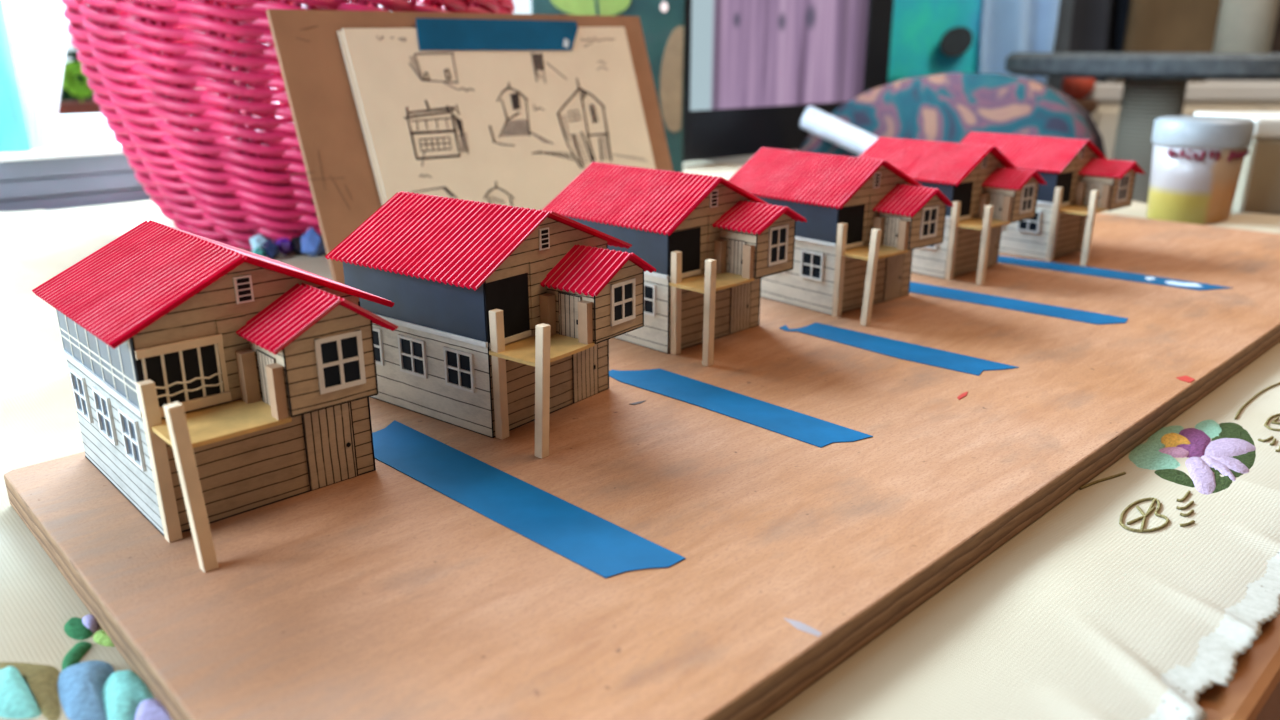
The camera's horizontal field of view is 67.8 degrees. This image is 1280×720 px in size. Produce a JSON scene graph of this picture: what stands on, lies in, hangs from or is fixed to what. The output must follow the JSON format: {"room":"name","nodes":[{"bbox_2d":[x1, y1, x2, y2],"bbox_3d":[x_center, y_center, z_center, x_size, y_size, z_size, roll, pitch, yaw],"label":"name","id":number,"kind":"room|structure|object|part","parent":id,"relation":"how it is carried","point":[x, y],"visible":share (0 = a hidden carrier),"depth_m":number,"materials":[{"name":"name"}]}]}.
{"room":"studio","nodes":[
{"label":"studio","id":0,"kind":"room"},
{"bbox_2d":[0,78,1116,200],"bbox_3d":[-0.081,-0.949,1.185,5.336,2.850,0.116,-17,24,-41],"label":"wall","id":1,"kind":"structure","parent":0,"point":[740,160],"depth_m":1.54,"materials":[{"name":"paint"}]},
{"bbox_2d":[0,153,133,180],"bbox_3d":[-0.495,-0.192,0.918,1.740,0.017,0.013,-17,24,-41],"label":"trim","id":2,"kind":"structure","parent":1,"relation":"attached to","point":[64,166],"depth_m":0.88,"materials":[{"name":"wood"}]},
{"bbox_2d":[0,170,142,199],"bbox_3d":[-0.496,-0.175,0.925,1.740,0.016,0.010,-17,24,-41],"label":"trim","id":3,"kind":"structure","parent":1,"relation":"attached to","point":[95,182],"depth_m":0.89,"materials":[{"name":"wood"}]},
{"bbox_2d":[0,188,150,211],"bbox_3d":[-0.497,-0.159,0.931,1.740,0.016,0.007,-17,24,-41],"label":"trim","id":4,"kind":"structure","parent":1,"relation":"attached to","point":[47,203],"depth_m":0.90,"materials":[{"name":"wood"}]},
{"bbox_2d":[0,0,531,161],"bbox_3d":[-0.278,-0.807,0.959,0.864,1.125,0.070,-17,24,-41],"label":"window","id":5,"kind":"structure","parent":1,"relation":"in","point":[80,120],"depth_m":0.90,"materials":[{"name":"white paint"}]},
{"bbox_2d":[0,0,30,151],"bbox_3d":[-0.595,-0.675,0.641,0.140,1.060,0.012,-17,24,-41],"label":"curtain","id":6,"kind":"object","parent":5,"relation":"hanging from","point":[14,137],"visible":1,"depth_m":0.83,"materials":[{"name":"teal fabric"}]},
{"bbox_2d":[2,0,69,148],"bbox_3d":[-0.454,-0.641,0.815,0.274,0.886,0.007,-17,24,-41],"label":"sheer curtain","id":7,"kind":"object","parent":5,"relation":"hanging from","point":[37,29],"visible":0.98,"depth_m":0.85,"materials":[{"name":"white fabric"}]},
{"bbox_3d":[-0.293,-0.827,0.969,0.771,1.092,0.002,-17,24,-41],"label":"pane","id":8,"kind":"part","parent":5,"relation":"part of","materials":[{"name":"clear glass"}]},
{"bbox_3d":[0.636,0.653,0.927,5.336,0.035,1.949,-17,24,-41],"label":"floor","id":9,"kind":"structure","parent":0,"visible":0},
{"bbox_2d":[798,73,1105,156],"bbox_3d":[0.438,0.014,1.436,0.381,0.863,0.377,8,20,22],"label":"cushion","id":10,"kind":"object","parent":9,"relation":"on","point":[947,107],"visible":0.12,"depth_m":1.15,"materials":[{"name":"fabric"}]},
{"bbox_2d":[800,106,877,155],"bbox_3d":[0.266,-0.268,1.168,0.148,0.080,0.029,11,21,30],"label":"paper roll","id":11,"kind":"object","parent":10,"relation":"on","point":[847,136],"visible":0.57,"depth_m":1.17,"materials":[{"name":"white paper"}]},
{"bbox_2d":[1074,99,1097,113],"bbox_3d":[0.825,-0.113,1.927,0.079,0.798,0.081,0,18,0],"label":"stool","id":12,"kind":"object","parent":9,"relation":"on","point":[1090,106],"visible":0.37,"depth_m":1.77,"materials":[{"name":"brown wood"}]},
{"bbox_2d":[1005,0,1279,203],"bbox_3d":[0.810,-0.244,1.537,0.464,1.290,0.464,-17,24,-41],"label":"cat tree","id":13,"kind":"object","parent":9,"relation":"on","point":[1155,83],"visible":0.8,"depth_m":1.42,"materials":[{"name":"grey plush fabric"},{"name":"wood"}]},
{"bbox_2d":[1061,77,1094,99],"bbox_3d":[0.825,-0.520,1.795,0.058,0.058,0.058,-17,24,-41],"label":"ball","id":14,"kind":"object","parent":13,"relation":"hanging from","point":[1076,88],"visible":0.63,"depth_m":1.78,"materials":[{"name":"red plastic"}]},
{"bbox_3d":[0.783,-0.041,1.573,0.086,0.824,0.086,-17,24,-41],"label":"post","id":15,"kind":"part","parent":13,"relation":"part of","materials":[{"name":"beige wicker"}]},
{"bbox_3d":[0.926,-0.665,1.405,0.077,0.407,0.077,-17,24,-41],"label":"post","id":16,"kind":"part","parent":13,"relation":"part of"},
{"bbox_2d":[1083,80,1279,159],"bbox_3d":[1.135,-0.175,2.071,0.514,0.825,0.247,0,18,0],"label":"base cabinet","id":17,"kind":"object","parent":9,"relation":"on","point":[1209,95],"visible":0.13,"depth_m":1.86,"materials":[{"name":"white paint"}]},
{"bbox_3d":[0.972,-0.133,1.973,0.152,0.738,0.007,0,18,0],"label":"door","id":18,"kind":"part","parent":17,"relation":"part of","materials":[{"name":"beige wood"}]},
{"bbox_3d":[1.135,-0.133,1.973,0.152,0.738,0.007,0,18,0],"label":"door","id":19,"kind":"part","parent":17,"relation":"part of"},
{"bbox_2d":[1197,615,1279,719],"bbox_3d":[-0.148,0.312,0.709,1.305,0.750,0.970,-17,24,-41],"label":"table","id":20,"kind":"object","parent":9,"relation":"on","point":[1253,693],"visible":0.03,"depth_m":0.23,"materials":[{"name":"orange wood"}]},
{"bbox_2d":[0,160,1279,719],"bbox_3d":[-0.144,-0.052,0.594,1.282,0.013,0.959,-17,24,-41],"label":"tablecloth","id":21,"kind":"object","parent":20,"relation":"on","point":[1142,590],"visible":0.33,"depth_m":0.26,"materials":[{"name":"beige fabric"}]},
{"bbox_2d":[249,234,268,249],"bbox_3d":[-0.270,-0.082,0.678,0.012,0.016,0.012,10,21,29],"label":"stone","id":22,"kind":"object","parent":21,"relation":"on","point":[257,240],"visible":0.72,"depth_m":0.67,"materials":[{"name":"stone"}]},
{"bbox_2d":[252,247,265,256],"bbox_3d":[-0.264,-0.073,0.659,0.008,0.010,0.009,3,18,8],"label":"stone","id":23,"kind":"object","parent":21,"relation":"on","point":[258,250],"visible":0.53,"depth_m":0.66,"materials":[{"name":"teal stone"}]},
{"bbox_2d":[261,239,279,258],"bbox_3d":[-0.257,-0.077,0.664,0.011,0.016,0.012,-17,24,-41],"label":"stone","id":24,"kind":"object","parent":21,"relation":"on","point":[271,248],"visible":0.97,"depth_m":0.66,"materials":[{"name":"blue stone"}]},
{"bbox_2d":[275,238,292,255],"bbox_3d":[-0.253,-0.082,0.675,0.012,0.015,0.013,-17,24,-41],"label":"stone","id":25,"kind":"object","parent":21,"relation":"on","point":[285,246],"visible":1,"depth_m":0.67,"materials":[{"name":"purple stone"}]},
{"bbox_2d":[61,0,514,250],"bbox_3d":[-0.257,-0.204,0.751,0.322,0.204,0.322,11,21,30],"label":"basket","id":26,"kind":"object","parent":21,"relation":"on","point":[142,61],"visible":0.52,"depth_m":0.62,"materials":[{"name":"pink wicker"}]},
{"bbox_2d":[291,231,302,254],"bbox_3d":[-0.244,-0.084,0.681,0.014,0.019,0.014,8,20,24],"label":"stone","id":27,"kind":"object","parent":21,"relation":"on","point":[295,241],"visible":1,"depth_m":0.68,"materials":[{"name":"black stone"}]},
{"bbox_2d":[301,227,325,255],"bbox_3d":[-0.231,-0.083,0.675,0.017,0.022,0.014,1,18,4],"label":"stone","id":28,"kind":"object","parent":21,"relation":"on","point":[312,243],"visible":0.94,"depth_m":0.67,"materials":[{"name":"blue stone"}]},
{"bbox_2d":[266,9,672,283],"bbox_3d":[-0.094,-0.152,0.650,0.309,0.163,0.056,-17,24,-41],"label":"clipboard","id":29,"kind":"object","parent":21,"relation":"on","point":[328,126],"visible":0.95,"depth_m":0.57,"materials":[{"name":"brown wood"}]},
{"bbox_2d":[337,27,655,209],"bbox_3d":[-0.081,-0.154,0.657,0.238,0.147,0.050,-17,24,-41],"label":"paper","id":30,"kind":"object","parent":29,"relation":"attached to","point":[513,128],"visible":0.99,"depth_m":0.64,"materials":[{"name":"beige paper"}]},
{"bbox_2d":[416,18,577,50],"bbox_3d":[-0.093,-0.222,0.651,0.137,0.020,0.007,-17,24,-41],"label":"tape","id":31,"kind":"object","parent":30,"relation":"attached to","point":[432,33],"visible":1,"depth_m":0.65,"materials":[{"name":"blue plastic"}]},
{"bbox_2d":[531,0,684,172],"bbox_3d":[-0.034,-0.351,1.034,0.165,0.302,0.012,-2,18,-6],"label":"painted panel","id":32,"kind":"object","parent":21,"relation":"on","point":[662,21],"visible":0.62,"depth_m":1.04,"materials":[{"name":"teal paint"}]},
{"bbox_3d":[-0.046,-0.375,1.020,0.006,0.046,0.001,-2,18,-6],"label":"painted stem","id":33,"kind":"part","parent":32,"relation":"part of","materials":[{"name":"green paint"}]},
{"bbox_2d":[4,213,1279,719],"bbox_3d":[0.155,-0.016,0.483,0.774,0.011,0.238,-17,24,-41],"label":"plywood board","id":34,"kind":"object","parent":21,"relation":"on","point":[379,594],"visible":0.67,"depth_m":0.28,"materials":[{"name":"brown wood"}]},
{"bbox_2d":[32,220,397,572],"bbox_3d":[-0.125,0.001,0.295,0.081,0.076,0.104,-17,24,-41],"label":"house","id":35,"kind":"object","parent":34,"relation":"on","point":[212,381],"visible":1,"depth_m":0.27,"materials":[{"name":"beige wood"}]},
{"bbox_3d":[-0.130,0.028,0.258,0.004,0.046,0.004,-17,24,-41],"label":"post","id":36,"kind":"part","parent":35,"relation":"part of","materials":[{"name":"beige wood"}]},
{"bbox_3d":[-0.124,0.004,0.259,0.022,0.019,0.001,-17,24,-41],"label":"window trim","id":37,"kind":"part","parent":35,"relation":"part of","materials":[{"name":"beige wood"}]},
{"bbox_3d":[-0.114,0.033,0.243,0.006,0.047,0.004,-17,24,-41],"label":"post","id":38,"kind":"part","parent":35,"relation":"part of","materials":[{"name":"beige wood"}]},
{"bbox_3d":[-0.114,-0.001,0.268,0.008,0.024,0.001,-17,24,-41],"label":"wall panel","id":39,"kind":"part","parent":35,"relation":"part of","materials":[{"name":"beige wood"}]},
{"bbox_2d":[233,275,253,303],"bbox_3d":[-0.110,-0.020,0.265,0.005,0.007,0.001,-17,24,-41],"label":"gable vent","id":40,"kind":"object","parent":35,"relation":"attached to","point":[243,285],"depth_m":0.26,"materials":[{"name":"beige wood"}]},
{"bbox_3d":[-0.111,0.005,0.269,0.004,0.015,0.004,-17,24,-41],"label":"stub post","id":41,"kind":"part","parent":35,"relation":"part of","materials":[{"name":"beige wood"}]},
{"bbox_3d":[-0.103,0.006,0.264,0.001,0.015,0.011,-17,24,-41],"label":"annex door","id":42,"kind":"part","parent":35,"relation":"part of","materials":[{"name":"beige wood"}]},
{"bbox_3d":[-0.098,0.009,0.257,0.003,0.015,0.004,-17,24,-41],"label":"stub post","id":43,"kind":"part","parent":35,"relation":"part of","materials":[{"name":"beige wood"}]},
{"bbox_3d":[-0.096,0.022,0.294,0.016,0.035,0.001,-17,24,-41],"label":"door","id":44,"kind":"part","parent":35,"relation":"part of","materials":[{"name":"brown wood"}]},
{"bbox_3d":[-0.096,0.022,0.293,0.016,0.035,0.001,-17,24,-41],"label":"door knob","id":45,"kind":"part","parent":35,"relation":"part of","materials":[{"name":"brown wood"}]},
{"bbox_2d":[325,191,655,458],"bbox_3d":[-0.051,-0.022,0.363,0.106,0.076,0.083,13,22,35],"label":"house","id":46,"kind":"object","parent":34,"relation":"on","point":[506,317],"visible":0.99,"depth_m":0.34,"materials":[{"name":"beige"}]},
{"bbox_3d":[-0.048,0.005,0.328,0.004,0.046,0.004,13,22,35],"label":"post","id":47,"kind":"part","parent":46,"relation":"part of","materials":[{"name":"beige wood"}]},
{"bbox_3d":[-0.045,-0.007,0.331,0.001,0.002,0.020,13,22,35],"label":"window sill","id":48,"kind":"part","parent":46,"relation":"part of","materials":[{"name":"beige wood"}]},
{"bbox_3d":[-0.036,-0.023,0.339,0.001,0.026,0.008,13,22,35],"label":"wall panel","id":49,"kind":"part","parent":46,"relation":"part of","materials":[{"name":"brown wood"}]},
{"bbox_3d":[-0.032,0.011,0.313,0.004,0.046,0.005,13,22,35],"label":"post","id":50,"kind":"part","parent":46,"relation":"part of","materials":[{"name":"beige wood"}]},
{"bbox_2d":[539,227,549,250],"bbox_3d":[-0.034,-0.043,0.336,0.001,0.007,0.005,13,22,35],"label":"gable vent","id":51,"kind":"object","parent":46,"relation":"attached to","point":[544,232],"depth_m":0.34,"materials":[{"name":"beige wood"}]},
{"bbox_3d":[-0.033,-0.016,0.341,0.004,0.015,0.004,13,22,35],"label":"stub post","id":52,"kind":"part","parent":46,"relation":"part of","materials":[{"name":"brown wood"}]},
{"bbox_3d":[-0.025,-0.016,0.337,0.010,0.015,0.001,13,22,35],"label":"annex door","id":53,"kind":"part","parent":46,"relation":"part of","materials":[{"name":"beige wood"}]},
{"bbox_3d":[-0.021,0.000,0.367,0.001,0.031,0.015,13,22,35],"label":"door","id":54,"kind":"part","parent":46,"relation":"part of","materials":[{"name":"beige wood"}]},
{"bbox_3d":[-0.019,-0.013,0.331,0.004,0.015,0.003,13,22,35],"label":"stub post","id":55,"kind":"part","parent":46,"relation":"part of","materials":[{"name":"beige wood"}]},
{"bbox_3d":[-0.021,0.000,0.367,0.001,0.031,0.015,14,23,36],"label":"door knob","id":56,"kind":"part","parent":46,"relation":"part of","materials":[{"name":"beige wood"}]},
{"bbox_2d":[372,420,685,577],"bbox_3d":[-0.047,0.040,0.294,0.142,0.001,0.023,17,25,41],"label":"tape","id":57,"kind":"object","parent":34,"relation":"on","point":[607,549],"visible":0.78,"depth_m":0.28,"materials":[{"name":"blue plastic"}]},
{"bbox_2d":[542,162,806,365],"bbox_3d":[0.018,-0.053,0.456,0.108,0.076,0.080,17,25,42],"label":"house","id":58,"kind":"object","parent":34,"relation":"on","point":[710,243],"visible":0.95,"depth_m":0.43,"materials":[{"name":"beige"}]},
{"bbox_3d":[0.016,-0.025,0.419,0.004,0.046,0.004,17,25,42],"label":"post","id":59,"kind":"part","parent":58,"relation":"part of","materials":[{"name":"beige wood"}]},
{"bbox_3d":[0.020,-0.038,0.422,0.020,0.002,0.001,-17,25,-42],"label":"window sill","id":60,"kind":"part","parent":58,"relation":"part of","materials":[{"name":"beige wood"}]},
{"bbox_3d":[0.029,-0.020,0.404,0.004,0.046,0.004,-17,25,-42],"label":"post","id":61,"kind":"part","parent":58,"relation":"part of","materials":[{"name":"beige wood"}]},
{"bbox_3d":[0.033,-0.053,0.431,0.001,0.025,0.008,17,25,42],"label":"wall panel","id":62,"kind":"part","parent":58,"relation":"part of","materials":[{"name":"brown wood"}]},
{"bbox_2d":[710,190,717,207],"bbox_3d":[0.033,-0.072,0.425,0.001,0.007,0.005,17,25,42],"label":"gable vent","id":63,"kind":"object","parent":58,"relation":"attached to","point":[713,193],"depth_m":0.42,"materials":[{"name":"beige wood"}]},
{"bbox_3d":[0.036,-0.047,0.433,0.004,0.015,0.004,17,25,42],"label":"stub post","id":64,"kind":"part","parent":58,"relation":"part of","materials":[{"name":"brown wood"}]},
{"bbox_3d":[0.044,-0.046,0.429,0.009,0.015,0.001,17,25,42],"label":"annex door","id":65,"kind":"part","parent":58,"relation":"part of","materials":[{"name":"beige wood"}]},
{"bbox_3d":[0.048,-0.029,0.454,0.001,0.032,0.015,17,25,42],"label":"door","id":66,"kind":"part","parent":58,"relation":"part of","materials":[{"name":"brown wood"}]},
{"bbox_3d":[0.048,-0.029,0.454,0.001,0.032,0.015,17,25,42],"label":"door knob","id":67,"kind":"part","parent":58,"relation":"part of","materials":[{"name":"brown wood"}]},
{"bbox_3d":[0.048,-0.044,0.422,0.004,0.015,0.003,17,25,42],"label":"stub post","id":68,"kind":"part","parent":58,"relation":"part of","materials":[{"name":"beige wood"}]},
{"bbox_2d":[609,369,872,447],"bbox_3d":[0.032,0.016,0.367,0.025,0.001,0.117,-17,24,-41],"label":"tape","id":69,"kind":"object","parent":34,"relation":"on","point":[811,430],"visible":0.91,"depth_m":0.36,"materials":[{"name":"blue plastic"}]},
{"bbox_2d":[728,147,953,325],"bbox_3d":[0.107,-0.073,0.518,0.080,0.077,0.105,-15,23,-38],"label":"house","id":70,"kind":"object","parent":34,"relation":"on","point":[866,218],"visible":0.95,"depth_m":0.49,"materials":[{"name":"beige"}]},
{"bbox_3d":[0.100,-0.045,0.479,0.004,0.048,0.004,-15,23,-38],"label":"post","id":71,"kind":"part","parent":70,"relation":"part of","materials":[{"name":"beige wood"}]},
{"bbox_3d":[0.106,-0.058,0.482,0.020,0.002,0.001,-15,23,-37],"label":"window sill","id":72,"kind":"part","parent":70,"relation":"part of","materials":[{"name":"beige wood"}]},
{"bbox_3d":[0.112,-0.040,0.464,0.007,0.047,0.004,-15,23,-37],"label":"post","id":73,"kind":"part","parent":70,"relation":"part of","materials":[{"name":"beige wood"}]},
{"bbox_3d":[0.120,-0.073,0.490,0.008,0.025,0.001,-15,23,-38],"label":"wall panel","id":74,"kind":"part","parent":70,"relation":"part of","materials":[{"name":"brown wood"}]},
{"bbox_2d":[873,172,880,187],"bbox_3d":[0.120,-0.091,0.484,0.005,0.007,0.001,-15,23,-38],"label":"gable vent","id":75,"kind":"object","parent":70,"relation":"attached to","point":[876,175],"depth_m":0.48,"materials":[{"name":"brown wood"}]},
{"bbox_3d":[0.123,-0.066,0.491,0.004,0.015,0.004,-15,23,-38],"label":"stub post","id":76,"kind":"part","parent":70,"relation":"part of","materials":[{"name":"brown wood"}]},
{"bbox_3d":[0.137,-0.049,0.512,0.015,0.033,0.001,-14,23,-37],"label":"door","id":77,"kind":"part","parent":70,"relation":"part of","materials":[{"name":"brown wood"}]},
{"bbox_3d":[0.137,-0.049,0.512,0.015,0.033,0.001,-14,23,-37],"label":"door knob","id":78,"kind":"part","parent":70,"relation":"part of","materials":[{"name":"brown wood"}]},
{"bbox_3d":[0.129,-0.065,0.486,0.001,0.015,0.008,-15,23,-38],"label":"annex door","id":79,"kind":"part","parent":70,"relation":"part of","materials":[{"name":"beige wood"}]},
{"bbox_3d":[0.133,-0.063,0.480,0.003,0.015,0.004,-15,23,-37],"label":"stub post","id":80,"kind":"part","parent":70,"relation":"part of","materials":[{"name":"beige wood"}]},
{"bbox_2d":[780,322,1018,375],"bbox_3d":[0.114,-0.006,0.435,0.110,0.001,0.024,16,24,40],"label":"tape","id":81,"kind":"object","parent":34,"relation":"on","point":[882,345],"visible":1,"depth_m":0.43,"materials":[{"name":"blue plastic"}]},
{"bbox_2d":[858,136,1046,284],"bbox_3d":[0.188,-0.097,0.591,0.075,0.076,0.098,-15,24,-39],"label":"house","id":82,"kind":"object","parent":34,"relation":"on","point":[987,192],"visible":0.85,"depth_m":0.56,"materials":[{"name":"beige"}]},
{"bbox_3d":[0.182,-0.070,0.556,0.004,0.046,0.004,-15,24,-39],"label":"post","id":83,"kind":"part","parent":82,"relation":"part of","materials":[{"name":"beige wood"}]},
{"bbox_3d":[0.188,-0.083,0.560,0.020,0.002,0.001,-15,24,-39],"label":"window sill","id":84,"kind":"part","parent":82,"relation":"part of","materials":[{"name":"brown wood"}]},
{"bbox_3d":[0.202,-0.098,0.568,0.008,0.025,0.001,-15,24,-39],"label":"wall panel","id":85,"kind":"part","parent":82,"relation":"part of","materials":[{"name":"brown wood"}]},
{"bbox_3d":[0.205,-0.092,0.569,0.004,0.015,0.004,-15,24,-39],"label":"stub post","id":86,"kind":"part","parent":82,"relation":"part of","materials":[{"name":"brown wood"}]},
{"bbox_3d":[0.197,-0.065,0.543,0.004,0.045,0.004,-15,24,-39],"label":"post","id":87,"kind":"part","parent":82,"relation":"part of","materials":[{"name":"beige wood"}]},
{"bbox_2d":[981,155,987,167],"bbox_3d":[0.203,-0.117,0.562,0.005,0.007,0.001,-15,24,-39],"label":"gable vent","id":88,"kind":"object","parent":82,"relation":"attached to","point":[984,158],"depth_m":0.56,"materials":[{"name":"brown wood"}]},
{"bbox_3d":[0.218,-0.074,0.590,0.015,0.032,0.001,-15,24,-39],"label":"door","id":89,"kind":"part","parent":82,"relation":"part of","materials":[{"name":"brown wood"}]},
{"bbox_3d":[0.212,-0.091,0.565,0.001,0.015,0.008,-15,24,-39],"label":"annex door","id":90,"kind":"part","parent":82,"relation":"part of","materials":[{"name":"beige wood"}]},
{"bbox_3d":[0.215,-0.089,0.559,0.003,0.015,0.004,-15,24,-39],"label":"stub post","id":91,"kind":"part","parent":82,"relation":"part of","materials":[{"name":"brown wood"}]},
{"bbox_2d":[909,281,1127,324],"bbox_3d":[0.191,-0.032,0.513,0.132,0.001,0.023,16,24,40],"label":"tape","id":92,"kind":"object","parent":34,"relation":"on","point":[919,288],"visible":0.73,"depth_m":0.51,"materials":[{"name":"blue paper"}]},
{"bbox_2d":[960,132,1145,265],"bbox_3d":[0.270,-0.113,0.641,0.074,0.075,0.106,-15,24,-39],"label":"house","id":93,"kind":"object","parent":34,"relation":"on","point":[1082,183],"visible":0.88,"depth_m":0.61,"materials":[{"name":"beige"}]},
{"bbox_3d":[0.263,-0.086,0.604,0.004,0.047,0.004,-15,24,-39],"label":"post","id":94,"kind":"part","parent":93,"relation":"part of","materials":[{"name":"beige wood"}]},
{"bbox_3d":[0.282,-0.114,0.616,0.008,0.025,0.001,-15,23,-38],"label":"wall panel","id":95,"kind":"part","parent":93,"relation":"part of","materials":[{"name":"brown wood"}]},
{"bbox_3d":[0.285,-0.108,0.617,0.004,0.015,0.004,-15,24,-39],"label":"stub post","id":96,"kind":"part","parent":93,"relation":"part of","materials":[{"name":"brown wood"}]},
{"bbox_3d":[0.299,-0.089,0.639,0.015,0.031,0.001,-15,24,-39],"label":"door","id":97,"kind":"part","parent":93,"relation":"part of","materials":[{"name":"brown wood"}]},
{"bbox_2d":[1079,146,1084,158],"bbox_3d":[0.283,-0.133,0.610,0.005,0.007,0.001,-15,24,-39],"label":"gable vent","id":98,"kind":"object","parent":93,"relation":"attached to","point":[1081,148],"depth_m":0.61,"materials":[{"name":"brown wood"}]},
{"bbox_3d":[0.279,-0.082,0.591,0.004,0.047,0.004,-15,24,-39],"label":"post","id":99,"kind":"part","parent":93,"relation":"part of","materials":[{"name":"beige wood"}]},
{"bbox_3d":[0.292,-0.107,0.612,0.001,0.015,0.009,-15,23,-38],"label":"annex door","id":100,"kind":"part","parent":93,"relation":"part of","materials":[{"name":"beige wood"}]},
{"bbox_3d":[0.296,-0.104,0.605,0.003,0.015,0.004,-15,23,-39],"label":"stub post","id":101,"kind":"part","parent":93,"relation":"part of","materials":[{"name":"brown wood"}]},
{"bbox_2d":[998,256,1231,290],"bbox_3d":[0.278,-0.054,0.580,0.143,0.001,0.023,15,23,38],"label":"tape","id":102,"kind":"object","parent":34,"relation":"on","point":[1084,270],"visible":0.91,"depth_m":0.58,"materials":[{"name":"blue plastic"}]},
{"bbox_2d":[683,0,893,161],"bbox_3d":[0.134,-0.471,1.316,0.413,0.341,0.222,-15,24,-39],"label":"monitor","id":103,"kind":"object","parent":21,"relation":"on","point":[753,69],"visible":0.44,"depth_m":1.23,"materials":[{"name":"black"}]},
{"bbox_2d":[1146,116,1254,224],"bbox_3d":[0.457,-0.155,0.785,0.071,0.085,0.071,0,18,0],"label":"cup","id":104,"kind":"object","parent":21,"relation":"on","point":[1197,161],"visible":0.94,"depth_m":0.76,"materials":[{"name":"white plastic"}]},
{"bbox_3d":[0.457,-0.186,0.775,0.071,0.020,0.071,0,18,0],"label":"lid","id":105,"kind":"part","parent":104,"relation":"part of","materials":[{"name":"white plastic"}]},
{"bbox_2d":[1193,112,1279,214],"bbox_3d":[0.577,-0.179,0.863,0.115,0.083,0.097,0,18,0],"label":"storage box","id":106,"kind":"object","parent":21,"relation":"on","point":[1258,187],"visible":0.45,"depth_m":0.82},
{"bbox_3d":[0.577,-0.211,0.853,0.115,0.016,0.097,0,18,0],"label":"lid","id":107,"kind":"part","parent":106,"relation":"part of","materials":[{"name":"white plastic"}]},
{"bbox_3d":[1.031,-0.403,1.986,1.475,1.313,0.116,-8,20,-23],"label":"rail","id":108,"kind":"object","parent":9,"relation":"on","visible":0},
{"bbox_2d":[887,0,981,84],"bbox_3d":[0.514,-0.698,1.635,0.278,0.477,0.059,-8,20,-23],"label":"door","id":109,"kind":"structure","parent":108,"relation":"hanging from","point":[929,37],"depth_m":1.66,"materials":[{"name":"wood"}]},
{"bbox_2d":[939,27,972,56],"bbox_3d":[0.554,-0.557,1.669,0.068,0.050,0.006,-8,20,-23],"label":"knob","id":110,"kind":"object","parent":109,"relation":"attached to","point":[956,41],"depth_m":1.67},
{"bbox_2d":[977,0,1059,83],"bbox_3d":[0.673,-0.699,1.663,0.141,0.492,0.066,-8,20,-23],"label":"drape","id":111,"kind":"object","parent":108,"relation":"hanging from","point":[1007,27],"visible":0.54,"depth_m":1.69,"materials":[{"name":"fabric"}]},
{"bbox_2d":[1046,0,1073,92],"bbox_3d":[0.786,-0.721,1.803,0.108,0.537,0.063,-4,19,-13],"label":"coat","id":112,"kind":"object","parent":108,"relation":"hanging from","point":[1063,31],"visible":0.23,"depth_m":1.81,"materials":[{"name":"fabric"}]},
{"bbox_2d":[1069,0,1129,82],"bbox_3d":[0.919,-0.785,1.875,0.156,0.462,0.075,-8,20,-23],"label":"coat","id":113,"kind":"object","parent":108,"relation":"hanging from","point":[1097,25],"visible":0.52,"depth_m":1.89,"materials":[{"name":"fabric"}]},
{"bbox_2d":[1117,0,1221,82],"bbox_3d":[1.049,-0.779,1.858,0.244,0.461,0.065,-7,19,-19],"label":"coat","id":114,"kind":"object","parent":108,"relation":"hanging from","point":[1151,25],"visible":0.51,"depth_m":1.88,"materials":[{"name":"fabric"}]},
{"bbox_2d":[1270,4,1279,52],"bbox_3d":[1.346,-0.840,2.052,0.330,0.467,0.070,-8,20,-23],"label":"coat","id":115,"kind":"object","parent":108,"relation":"hanging from","point":[1275,47],"visible":0.02,"depth_m":2.10,"materials":[{"name":"fabric"}]}
]}

